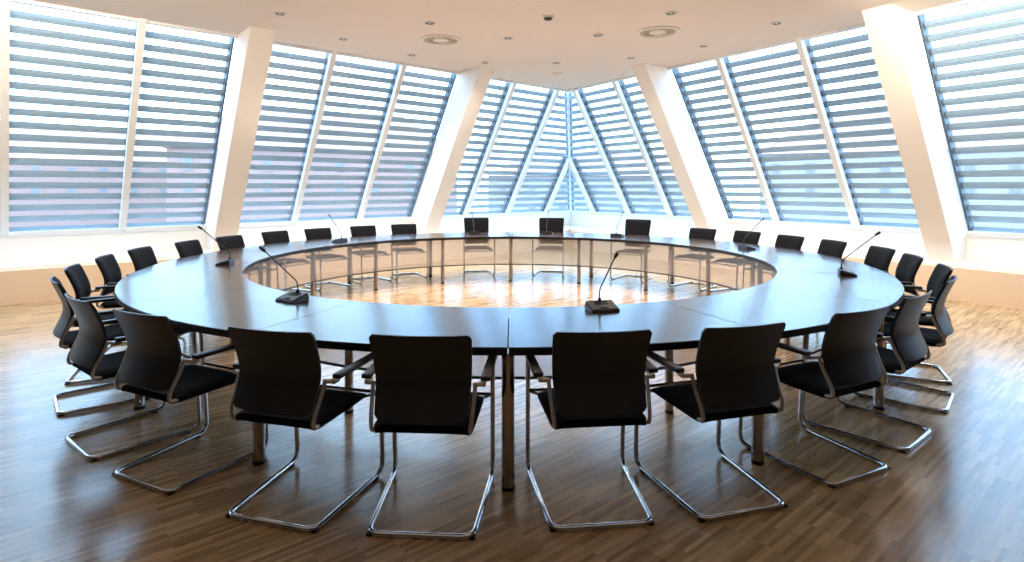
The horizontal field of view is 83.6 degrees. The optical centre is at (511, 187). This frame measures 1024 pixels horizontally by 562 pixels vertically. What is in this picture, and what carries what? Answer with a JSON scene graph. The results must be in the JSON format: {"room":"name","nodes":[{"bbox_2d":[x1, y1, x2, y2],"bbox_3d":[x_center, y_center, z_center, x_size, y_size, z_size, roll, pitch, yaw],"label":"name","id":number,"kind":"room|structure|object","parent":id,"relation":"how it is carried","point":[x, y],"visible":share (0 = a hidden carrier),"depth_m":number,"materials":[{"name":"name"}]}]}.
{"room":"conference room","nodes":[
{"label":"conference room","id":0,"kind":"room"},
{"bbox_2d":[0,230,569,305],"bbox_3d":[-3.842,1.302,9.914,14.312,0.445,0.100,0,0,-42],"label":"wall","id":1,"kind":"structure","parent":0,"point":[23,286],"depth_m":9.76,"materials":[{"name":"beige paint"}]},
{"bbox_2d":[0,0,236,237],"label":"window","id":2,"kind":"structure","parent":1,"relation":"in","point":[4,4],"depth_m":7.72,"materials":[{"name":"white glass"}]},
{"bbox_2d":[9,9,136,231],"bbox_3d":[-6.049,-0.793,7.856,1.346,2.864,1.895,0,0,-42],"label":"blind","id":3,"kind":"object","parent":2,"relation":"attached to","point":[15,14],"visible":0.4,"depth_m":7.80,"materials":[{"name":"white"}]},
{"bbox_2d":[127,31,234,226],"bbox_3d":[-5.102,-0.793,8.695,1.156,2.864,1.895,0,0,-42],"label":"blind","id":4,"kind":"object","parent":2,"relation":"attached to","point":[229,46],"visible":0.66,"depth_m":8.69,"materials":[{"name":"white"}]},
{"bbox_2d":[206,26,275,251],"bbox_3d":[-4.312,-0.635,8.942,0.340,3.380,2.688,0,0,-42],"label":"column","id":5,"kind":"structure","parent":1,"relation":"attached to","point":[253,47],"depth_m":8.65,"materials":[{"name":"paint"}]},
{"bbox_2d":[0,213,570,270],"bbox_3d":[-3.800,0.863,10.472,15.115,0.435,0.720,0,0,-42],"label":"window sill","id":6,"kind":"structure","parent":1,"relation":"on","point":[30,252],"depth_m":8.99,"materials":[{"name":"white paint"}]},
{"bbox_2d":[239,41,459,226],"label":"window","id":7,"kind":"structure","parent":1,"relation":"in","point":[333,54],"depth_m":10.31,"materials":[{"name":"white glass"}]},
{"bbox_2d":[240,50,328,222],"bbox_3d":[-3.982,-0.793,9.686,1.126,2.864,1.895,0,0,-42],"label":"blind","id":8,"kind":"object","parent":7,"relation":"attached to","point":[279,54],"visible":0.62,"depth_m":9.73,"materials":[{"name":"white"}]},
{"bbox_2d":[298,60,399,220],"bbox_3d":[-3.065,-0.793,10.498,1.296,2.864,1.895,0,0,-42],"label":"blind","id":9,"kind":"object","parent":7,"relation":"attached to","point":[394,72],"visible":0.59,"depth_m":10.53,"materials":[{"name":"white plastic"}]},
{"bbox_2d":[364,71,456,217],"bbox_3d":[-2.118,-0.793,11.336,1.206,2.864,1.895,0,0,-42],"label":"blind","id":10,"kind":"object","parent":7,"relation":"attached to","point":[429,148],"visible":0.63,"depth_m":11.38,"materials":[{"name":"white plastic"}]},
{"bbox_2d":[412,67,493,233],"bbox_3d":[-1.310,-0.635,11.600,0.340,3.380,2.688,0,0,-42],"label":"column","id":11,"kind":"structure","parent":1,"relation":"attached to","point":[471,86],"depth_m":11.34,"materials":[{"name":"paint"}]},
{"bbox_2d":[442,77,571,218],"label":"window","id":12,"kind":"structure","parent":1,"relation":"in","point":[513,84],"depth_m":13.06,"materials":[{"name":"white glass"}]},
{"bbox_2d":[443,82,510,214],"bbox_3d":[-1.006,-0.793,12.321,1.056,2.864,1.895,0,0,-42],"label":"blind","id":13,"kind":"object","parent":12,"relation":"attached to","point":[505,88],"visible":0.37,"depth_m":12.50,"materials":[{"name":"white plastic"}]},
{"bbox_2d":[469,88,553,213],"bbox_3d":[-0.123,-0.793,13.103,1.276,2.864,1.895,0,0,-42],"label":"blind","id":14,"kind":"object","parent":12,"relation":"attached to","point":[536,125],"visible":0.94,"depth_m":13.19,"materials":[{"name":"white plastic"}]},
{"bbox_2d":[511,95,567,212],"bbox_3d":[0.866,-0.793,13.978,1.336,2.864,1.895,0,0,-42],"label":"blind","id":15,"kind":"object","parent":12,"relation":"attached to","point":[562,161],"visible":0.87,"depth_m":14.19,"materials":[{"name":"white plastic"}]},
{"bbox_2d":[550,155,568,210],"bbox_3d":[1.420,-0.116,15.070,0.913,1.510,0.995,0,0,-42],"label":"blind","id":16,"kind":"object","parent":12,"relation":"attached to","point":[566,174],"visible":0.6,"depth_m":15.25,"materials":[{"name":"white plastic"}]},
{"bbox_2d":[566,92,571,210],"bbox_3d":[1.439,-0.785,14.354,0.060,2.960,2.709,0,0,7],"label":"trim","id":17,"kind":"structure","parent":1,"relation":"attached to","point":[568,108],"depth_m":14.09,"materials":[{"name":"white metal"}]},
{"bbox_2d":[30,0,965,89],"bbox_3d":[-0.579,-2.350,5.010,15.837,0.250,16.020,0,0,0],"label":"ceiling","id":18,"kind":"structure","parent":0,"point":[393,30],"depth_m":7.80,"materials":[{"name":"paint"}]},
{"bbox_2d":[273,12,286,15],"bbox_3d":[-2.960,-2.219,7.310,0.164,0.012,0.164,0,0,0],"label":"recessed light","id":19,"kind":"object","parent":18,"relation":"in","point":[274,13],"visible":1,"depth_m":7.31,"materials":[{"name":"white metal"}]},
{"bbox_2d":[338,38,348,40],"bbox_3d":[-2.520,-2.219,8.560,0.164,0.012,0.164,0,0,0],"label":"recessed light","id":20,"kind":"object","parent":18,"relation":"in","point":[339,39],"visible":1,"depth_m":8.56,"materials":[{"name":"white metal"}]},
{"bbox_2d":[424,21,435,25],"bbox_3d":[-1.110,-2.219,7.730,0.164,0.012,0.164,0,0,0],"label":"recessed light","id":21,"kind":"object","parent":18,"relation":"in","point":[429,23],"visible":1,"depth_m":7.72,"materials":[{"name":"white metal"}]},
{"bbox_2d":[420,35,460,45],"bbox_3d":[-1.070,-2.216,8.610,0.620,0.018,0.620,0,0,0],"label":"ceiling vent","id":22,"kind":"object","parent":18,"relation":"in","point":[438,40],"visible":1,"depth_m":8.59,"materials":[{"name":"white metal"}]},
{"bbox_2d":[502,37,512,39],"bbox_3d":[-0.060,-2.219,8.500,0.164,0.012,0.164,0,0,0],"label":"recessed light","id":23,"kind":"object","parent":18,"relation":"in","point":[503,38],"visible":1,"depth_m":8.50,"materials":[{"name":"white metal"}]},
{"bbox_2d":[542,15,553,20],"bbox_3d":[0.470,-2.203,7.460,0.150,0.045,0.150,0,0,0],"label":"ceiling sensor","id":24,"kind":"object","parent":18,"relation":"attached to","point":[545,17],"visible":1,"depth_m":7.41,"materials":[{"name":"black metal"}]},
{"bbox_2d":[592,34,603,36],"bbox_3d":[1.250,-2.219,8.330,0.164,0.012,0.164,0,0,0],"label":"recessed light","id":25,"kind":"object","parent":18,"relation":"in","point":[593,35],"visible":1,"depth_m":8.33,"materials":[{"name":"white metal"}]},
{"bbox_2d":[636,26,680,37],"bbox_3d":[2.080,-2.216,8.170,0.620,0.018,0.620,0,0,0],"label":"ceiling vent","id":26,"kind":"object","parent":18,"relation":"in","point":[657,31],"visible":1,"depth_m":8.14,"materials":[{"name":"white metal"}]},
{"bbox_2d":[664,11,676,15],"bbox_3d":[2.020,-2.219,7.290,0.164,0.012,0.164,0,0,0],"label":"recessed light","id":27,"kind":"object","parent":18,"relation":"in","point":[671,13],"visible":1,"depth_m":7.29,"materials":[{"name":"white metal"}]},
{"bbox_2d":[770,21,782,25],"bbox_3d":[3.570,-2.219,7.730,0.164,0.012,0.164,0,0,0],"label":"recessed light","id":28,"kind":"object","parent":18,"relation":"in","point":[778,22],"visible":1,"depth_m":7.73,"materials":[{"name":"white metal"}]},
{"bbox_2d":[0,248,1023,561],"bbox_3d":[-0.485,1.585,5.847,17.496,0.120,17.695,0,0,0],"label":"floor","id":29,"kind":"structure","parent":0,"point":[957,495],"depth_m":3.15,"materials":[{"name":"brown wood"}]},
{"bbox_2d":[64,263,123,384],"bbox_3d":[-3.321,1.081,4.764,0.614,0.888,0.594,0,0,-26],"label":"armchair","id":30,"kind":"object","parent":29,"relation":"on","point":[75,273],"visible":0.47,"depth_m":4.59,"materials":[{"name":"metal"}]},
{"bbox_2d":[49,276,149,416],"bbox_3d":[-2.977,1.081,4.176,0.614,0.888,0.594,0,0,-41],"label":"armchair","id":31,"kind":"object","parent":29,"relation":"on","point":[61,330],"visible":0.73,"depth_m":3.97,"materials":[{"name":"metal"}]},
{"bbox_2d":[65,293,201,461],"bbox_3d":[-2.360,1.081,3.546,0.594,0.888,0.614,0,0,38],"label":"armchair","id":32,"kind":"object","parent":29,"relation":"on","point":[87,352],"visible":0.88,"depth_m":3.33,"materials":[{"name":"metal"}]},
{"bbox_2d":[95,254,178,348],"bbox_3d":[-3.554,1.081,5.441,0.614,0.888,0.594,0,0,-19],"label":"armchair","id":33,"kind":"object","parent":29,"relation":"on","point":[110,270],"visible":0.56,"depth_m":5.29,"materials":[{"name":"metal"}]},
{"bbox_2d":[127,246,183,335],"bbox_3d":[-3.683,1.081,6.111,0.614,0.888,0.594,0,0,-6],"label":"armchair","id":34,"kind":"object","parent":29,"relation":"on","point":[141,257],"visible":0.2,"depth_m":6.06,"materials":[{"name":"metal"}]},
{"bbox_2d":[174,239,202,257],"bbox_3d":[-3.636,1.081,6.868,0.614,0.888,0.594,0,0,3],"label":"armchair","id":35,"kind":"object","parent":29,"relation":"on","point":[190,247],"visible":0.21,"depth_m":6.86,"materials":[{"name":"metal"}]},
{"bbox_2d":[112,308,268,495],"bbox_3d":[-1.793,1.081,3.185,0.594,0.888,0.614,0,0,26],"label":"armchair","id":36,"kind":"object","parent":29,"relation":"on","point":[149,367],"visible":0.94,"depth_m":2.97,"materials":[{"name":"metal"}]},
{"bbox_2d":[216,235,278,289],"bbox_3d":[-3.492,1.081,7.522,0.614,0.888,0.594,0,0,16],"label":"armchair","id":37,"kind":"object","parent":29,"relation":"on","point":[234,241],"visible":0.17,"depth_m":7.58,"materials":[{"name":"metal"}]},
{"bbox_2d":[261,230,316,291],"bbox_3d":[-3.261,1.081,8.309,0.614,0.888,0.594,0,0,29],"label":"armchair","id":38,"kind":"object","parent":29,"relation":"on","point":[271,237],"visible":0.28,"depth_m":8.37,"materials":[{"name":"metal"}]},
{"bbox_2d":[225,326,384,533],"bbox_3d":[-1.024,1.081,2.849,0.594,0.888,0.614,0,0,15],"label":"armchair","id":39,"kind":"object","parent":29,"relation":"on","point":[278,380],"visible":0.98,"depth_m":2.61,"materials":[{"name":"fabric"}]},
{"bbox_2d":[304,228,352,290],"bbox_3d":[-2.870,1.081,8.870,0.614,0.888,0.594,0,0,42],"label":"armchair","id":40,"kind":"object","parent":29,"relation":"on","point":[314,233],"visible":0.5,"depth_m":8.92,"materials":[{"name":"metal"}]},
{"bbox_2d":[350,225,392,283],"bbox_3d":[-2.344,1.081,9.431,0.594,0.888,0.614,0,0,-39],"label":"armchair","id":41,"kind":"object","parent":29,"relation":"on","point":[370,230],"visible":0.53,"depth_m":9.52,"materials":[{"name":"metal"}]},
{"bbox_2d":[390,224,427,279],"bbox_3d":[-1.794,1.081,9.857,0.594,0.888,0.614,0,0,-26],"label":"armchair","id":42,"kind":"object","parent":29,"relation":"on","point":[396,229],"visible":0.66,"depth_m":10.01,"materials":[{"name":"metal"}]},
{"bbox_2d":[361,334,497,539],"bbox_3d":[-0.383,1.081,2.763,0.594,0.888,0.614,0,0,4],"label":"armchair","id":43,"kind":"object","parent":29,"relation":"on","point":[423,383],"visible":0.98,"depth_m":2.52,"materials":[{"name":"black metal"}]},
{"bbox_2d":[463,218,494,276],"bbox_3d":[-0.606,1.032,10.148,0.594,0.985,0.614,0,0,-9],"label":"armchair","id":44,"kind":"object","parent":29,"relation":"on","point":[480,224],"visible":0.71,"depth_m":10.36,"materials":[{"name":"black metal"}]},
{"bbox_2d":[115,232,903,491],"bbox_3d":[-0.020,1.155,6.520,7.400,0.740,7.400,0,0,0],"label":"conference table","id":45,"kind":"object","parent":29,"relation":"on","point":[807,289],"visible":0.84,"depth_m":3.86,"materials":[{"name":"brown wood"}]},
{"bbox_2d":[197,226,233,265],"bbox_3d":[-3.049,0.585,5.880,0.329,0.401,0.197,0,0,-12],"label":"desk microphone","id":46,"kind":"object","parent":45,"relation":"on","point":[230,260],"visible":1,"depth_m":5.86,"materials":[{"name":"grey plastic"}]},
{"bbox_2d":[259,246,308,302],"bbox_3d":[-1.583,0.585,3.918,0.197,0.401,0.329,0,0,31],"label":"desk microphone","id":47,"kind":"object","parent":45,"relation":"on","point":[296,296],"visible":1,"depth_m":3.97,"materials":[{"name":"grey plastic"}]},
{"bbox_2d":[328,214,346,242],"bbox_3d":[-2.587,0.585,8.386,0.329,0.401,0.197,0,0,36],"label":"desk microphone","id":48,"kind":"object","parent":45,"relation":"on","point":[340,239],"visible":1,"depth_m":8.30,"materials":[{"name":"grey plastic"}]},
{"bbox_2d":[467,210,479,234],"bbox_3d":[-0.673,0.585,9.834,0.197,0.401,0.329,0,0,-11],"label":"desk microphone","id":49,"kind":"object","parent":45,"relation":"on","point":[473,231],"visible":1,"depth_m":9.68,"materials":[{"name":"grey plastic"}]},
{"bbox_2d":[541,210,552,233],"bbox_3d":[0.613,0.585,9.864,0.197,0.401,0.329,0,0,11],"label":"desk microphone","id":50,"kind":"object","parent":45,"relation":"on","point":[546,231],"visible":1,"depth_m":9.71,"materials":[{"name":"grey plastic"}]},
{"bbox_2d":[584,252,619,312],"bbox_3d":[0.600,0.585,3.597,0.197,0.401,0.329,0,0,-12],"label":"desk microphone","id":51,"kind":"object","parent":45,"relation":"on","point":[594,306],"visible":1,"depth_m":3.66,"materials":[{"name":"grey plastic"}]},
{"bbox_2d":[593,301,608,304],"bbox_3d":[0.576,0.742,3.710,0.092,0.015,0.044,0,0,-12],"label":"speaker grille","id":52,"kind":"object","parent":51,"relation":"attached to","point":[594,302],"depth_m":3.70,"materials":[{"name":"black plastic"}]},
{"bbox_2d":[610,211,623,236],"bbox_3d":[1.751,0.585,9.341,0.197,0.401,0.329,0,0,32],"label":"desk microphone","id":53,"kind":"object","parent":45,"relation":"on","point":[611,234],"visible":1,"depth_m":9.22,"materials":[{"name":"grey plastic"}]},
{"bbox_2d":[738,218,763,249],"bbox_3d":[3.102,0.585,7.375,0.329,0.401,0.197,0,0,-15],"label":"desk microphone","id":54,"kind":"object","parent":45,"relation":"on","point":[743,246],"visible":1,"depth_m":7.33,"materials":[{"name":"grey plastic"}]},
{"bbox_2d":[837,231,880,276],"bbox_3d":[3.118,0.585,5.142,0.329,0.401,0.197,0,0,24],"label":"desk microphone","id":55,"kind":"object","parent":45,"relation":"on","point":[842,272],"visible":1,"depth_m":5.12,"materials":[{"name":"grey plastic"}]},
{"bbox_2d":[532,218,564,276],"bbox_3d":[0.668,1.032,10.130,0.594,0.985,0.614,0,0,11],"label":"armchair","id":56,"kind":"object","parent":29,"relation":"on","point":[553,224],"visible":0.66,"depth_m":10.33,"materials":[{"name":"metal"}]},
{"bbox_2d":[525,329,657,531],"bbox_3d":[0.378,1.081,2.832,0.594,0.888,0.614,0,0,-6],"label":"armchair","id":57,"kind":"object","parent":29,"relation":"on","point":[599,379],"visible":0.98,"depth_m":2.59,"materials":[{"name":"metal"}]},
{"bbox_2d":[610,219,651,281],"bbox_3d":[2.018,1.032,9.610,0.594,0.985,0.614,0,0,33],"label":"armchair","id":58,"kind":"object","parent":29,"relation":"on","point":[632,226],"visible":0.63,"depth_m":9.76,"materials":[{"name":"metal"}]},
{"bbox_2d":[668,228,716,290],"bbox_3d":[2.813,1.081,8.856,0.614,0.888,0.594,0,0,-42],"label":"armchair","id":59,"kind":"object","parent":29,"relation":"on","point":[695,233],"visible":0.56,"depth_m":8.91,"materials":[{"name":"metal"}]},
{"bbox_2d":[634,322,787,522],"bbox_3d":[1.013,1.081,2.931,0.594,0.888,0.614,0,0,-16],"label":"armchair","id":60,"kind":"object","parent":29,"relation":"on","point":[736,371],"visible":0.98,"depth_m":2.70,"materials":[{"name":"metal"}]},
{"bbox_2d":[711,230,760,291],"bbox_3d":[3.242,1.081,8.321,0.614,0.888,0.594,0,0,-29],"label":"armchair","id":61,"kind":"object","parent":29,"relation":"on","point":[753,237],"visible":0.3,"depth_m":8.37,"materials":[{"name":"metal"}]},
{"bbox_2d":[742,234,804,288],"bbox_3d":[3.482,1.081,7.591,0.614,0.888,0.594,0,0,-19],"label":"armchair","id":62,"kind":"object","parent":29,"relation":"on","point":[793,242],"visible":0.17,"depth_m":7.65,"materials":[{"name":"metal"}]},
{"bbox_2d":[738,306,889,488],"bbox_3d":[1.719,1.081,3.249,0.594,0.888,0.614,0,0,-26],"label":"armchair","id":63,"kind":"object","parent":29,"relation":"on","point":[852,361],"visible":0.93,"depth_m":3.03,"materials":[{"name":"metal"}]},
{"bbox_2d":[817,239,846,257],"bbox_3d":[3.645,1.081,6.931,0.614,0.888,0.594,0,0,-6],"label":"armchair","id":64,"kind":"object","parent":29,"relation":"on","point":[835,248],"visible":0.25,"depth_m":6.94,"materials":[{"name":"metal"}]},
{"bbox_2d":[802,290,932,452],"bbox_3d":[2.272,1.081,3.648,0.594,0.888,0.614,0,0,-39],"label":"armchair","id":65,"kind":"object","parent":29,"relation":"on","point":[906,340],"visible":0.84,"depth_m":3.42,"materials":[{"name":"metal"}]},
{"bbox_2d":[864,245,895,272],"bbox_3d":[3.705,1.081,6.162,0.614,0.888,0.594,0,0,3],"label":"armchair","id":66,"kind":"object","parent":29,"relation":"on","point":[878,257],"visible":0.35,"depth_m":6.12,"materials":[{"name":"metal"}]},
{"bbox_2d":[853,275,956,413],"bbox_3d":[2.890,1.081,4.222,0.614,0.888,0.594,0,0,43],"label":"armchair","id":67,"kind":"object","parent":29,"relation":"on","point":[936,337],"visible":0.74,"depth_m":3.99,"materials":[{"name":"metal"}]},
{"bbox_2d":[887,253,923,341],"bbox_3d":[3.534,1.081,5.494,0.614,0.888,0.594,0,0,16],"label":"armchair","id":68,"kind":"object","parent":29,"relation":"on","point":[907,268],"visible":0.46,"depth_m":5.39,"materials":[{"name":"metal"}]},
{"bbox_2d":[884,263,952,384],"bbox_3d":[3.271,1.081,4.771,0.614,0.888,0.594,0,0,26],"label":"armchair","id":69,"kind":"object","parent":29,"relation":"on","point":[941,273],"visible":0.48,"depth_m":4.60,"materials":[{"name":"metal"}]},
{"bbox_2d":[570,230,1023,309],"bbox_3d":[4.832,1.302,9.589,0.100,0.445,12.212,0,0,-34],"label":"wall","id":70,"kind":"structure","parent":0,"point":[985,287],"depth_m":7.68,"materials":[{"name":"beige paint"}]},
{"bbox_2d":[568,75,692,219],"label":"window","id":71,"kind":"structure","parent":70,"relation":"in","point":[614,82],"depth_m":12.87,"materials":[{"name":"white plastic"}]},
{"bbox_2d":[571,173,589,210],"bbox_3d":[1.641,-0.037,15.055,0.977,1.352,0.893,0,0,-34],"label":"blind","id":72,"kind":"object","parent":71,"relation":"attached to","point":[572,180],"visible":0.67,"depth_m":15.21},
{"bbox_2d":[569,95,624,212],"bbox_3d":[1.861,-0.793,13.899,1.895,2.864,1.246,0,0,-34],"label":"blind","id":73,"kind":"object","parent":71,"relation":"attached to","point":[576,162],"visible":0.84,"depth_m":14.12,"materials":[{"name":"white plastic"}]},
{"bbox_2d":[577,87,666,214],"bbox_3d":[2.566,-0.793,12.842,1.895,2.864,1.266,0,0,-34],"label":"blind","id":74,"kind":"object","parent":71,"relation":"attached to","point":[582,94],"visible":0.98,"depth_m":12.98,"materials":[{"name":"white plastic"}]},
{"bbox_2d":[618,80,690,216],"bbox_3d":[3.227,-0.793,11.853,1.895,2.864,1.086,0,0,-34],"label":"blind","id":75,"kind":"object","parent":71,"relation":"attached to","point":[623,86],"visible":0.3,"depth_m":12.15,"materials":[{"name":"white plastic"}]},
{"bbox_2d":[631,63,726,239],"bbox_3d":[3.342,-0.635,11.070,2.688,3.380,0.330,0,0,-34],"label":"column","id":76,"kind":"structure","parent":70,"relation":"attached to","point":[658,87],"depth_m":10.86,"materials":[{"name":"paint"}]},
{"bbox_2d":[668,23,920,232],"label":"window","id":77,"kind":"structure","parent":70,"relation":"in","point":[799,42],"depth_m":9.31,"materials":[{"name":"white plastic"}]},
{"bbox_2d":[672,65,771,220],"bbox_3d":[4.013,-0.793,10.676,1.895,2.864,1.056,0,0,-34],"label":"blind","id":78,"kind":"object","parent":77,"relation":"attached to","point":[678,76],"visible":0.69,"depth_m":10.78,"materials":[{"name":"white plastic"}]},
{"bbox_2d":[723,48,850,224],"bbox_3d":[4.698,-0.793,9.649,1.895,2.864,1.386,0,0,-34],"label":"blind","id":79,"kind":"object","parent":77,"relation":"attached to","point":[729,65],"visible":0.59,"depth_m":9.72,"materials":[{"name":"white plastic"}]},
{"bbox_2d":[804,33,919,227],"bbox_3d":[5.412,-0.793,8.580,1.895,2.864,1.156,0,0,-34],"label":"blind","id":80,"kind":"object","parent":77,"relation":"attached to","point":[814,60],"visible":0.61,"depth_m":8.71,"materials":[{"name":"white plastic"}]},
{"bbox_2d":[570,213,1023,273],"bbox_3d":[4.933,0.863,10.139,0.720,0.435,13.015,0,0,-34],"label":"window sill","id":81,"kind":"structure","parent":70,"relation":"on","point":[983,253],"depth_m":9.49,"materials":[{"name":"white paint"}]},
{"bbox_2d":[862,4,966,261],"bbox_3d":[5.547,-0.635,7.768,2.688,3.380,0.330,0,0,-34],"label":"column","id":82,"kind":"structure","parent":70,"relation":"attached to","point":[892,30],"depth_m":7.55,"materials":[{"name":"paint"}]},
{"bbox_2d":[913,0,1023,238],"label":"window","id":83,"kind":"structure","parent":70,"relation":"in","point":[967,2],"depth_m":7.25,"materials":[{"name":"white plastic"}]},
{"bbox_2d":[917,1,1023,232],"bbox_3d":[6.289,-0.793,7.266,1.895,2.864,1.316,0,0,-34],"label":"blind","id":84,"kind":"object","parent":83,"relation":"attached to","point":[924,25],"visible":0.98,"depth_m":7.42,"materials":[{"name":"white plastic"}]},
{"label":"outside","id":85,"kind":"structure","parent":0,"visible":0},
{"bbox_3d":[0.000,10.775,60.000,320.000,0.500,240.000,0,0,0],"label":"ground","id":86,"kind":"structure","parent":85,"visible":0},
{"bbox_2d":[9,128,180,226],"bbox_3d":[-86.000,-0.325,106.000,85.000,21.700,23.000,0,0,-44],"label":"building","id":87,"kind":"structure","parent":86,"relation":"on","point":[11,130],"depth_m":102.10,"materials":[{"name":"tile"}]},
{"bbox_2d":[163,110,456,224],"bbox_3d":[-31.000,-0.975,94.000,41.000,23.000,23.000,0,0,-18],"label":"building","id":88,"kind":"structure","parent":86,"relation":"on","point":[269,113],"depth_m":83.92,"materials":[{"name":"tile"}]},
{"bbox_2d":[486,149,689,212],"bbox_3d":[14.000,1.775,104.000,35.000,17.500,23.000,0,0,5],"label":"house","id":89,"kind":"structure","parent":86,"relation":"on","point":[553,151],"depth_m":93.83,"materials":[{"name":"tile"}]},
{"bbox_2d":[759,107,1023,230],"bbox_3d":[58.000,-0.475,86.000,37.000,22.000,23.000,0,0,30],"label":"building","id":90,"kind":"structure","parent":86,"relation":"on","point":[883,114],"depth_m":78.28,"materials":[{"name":"tile"}]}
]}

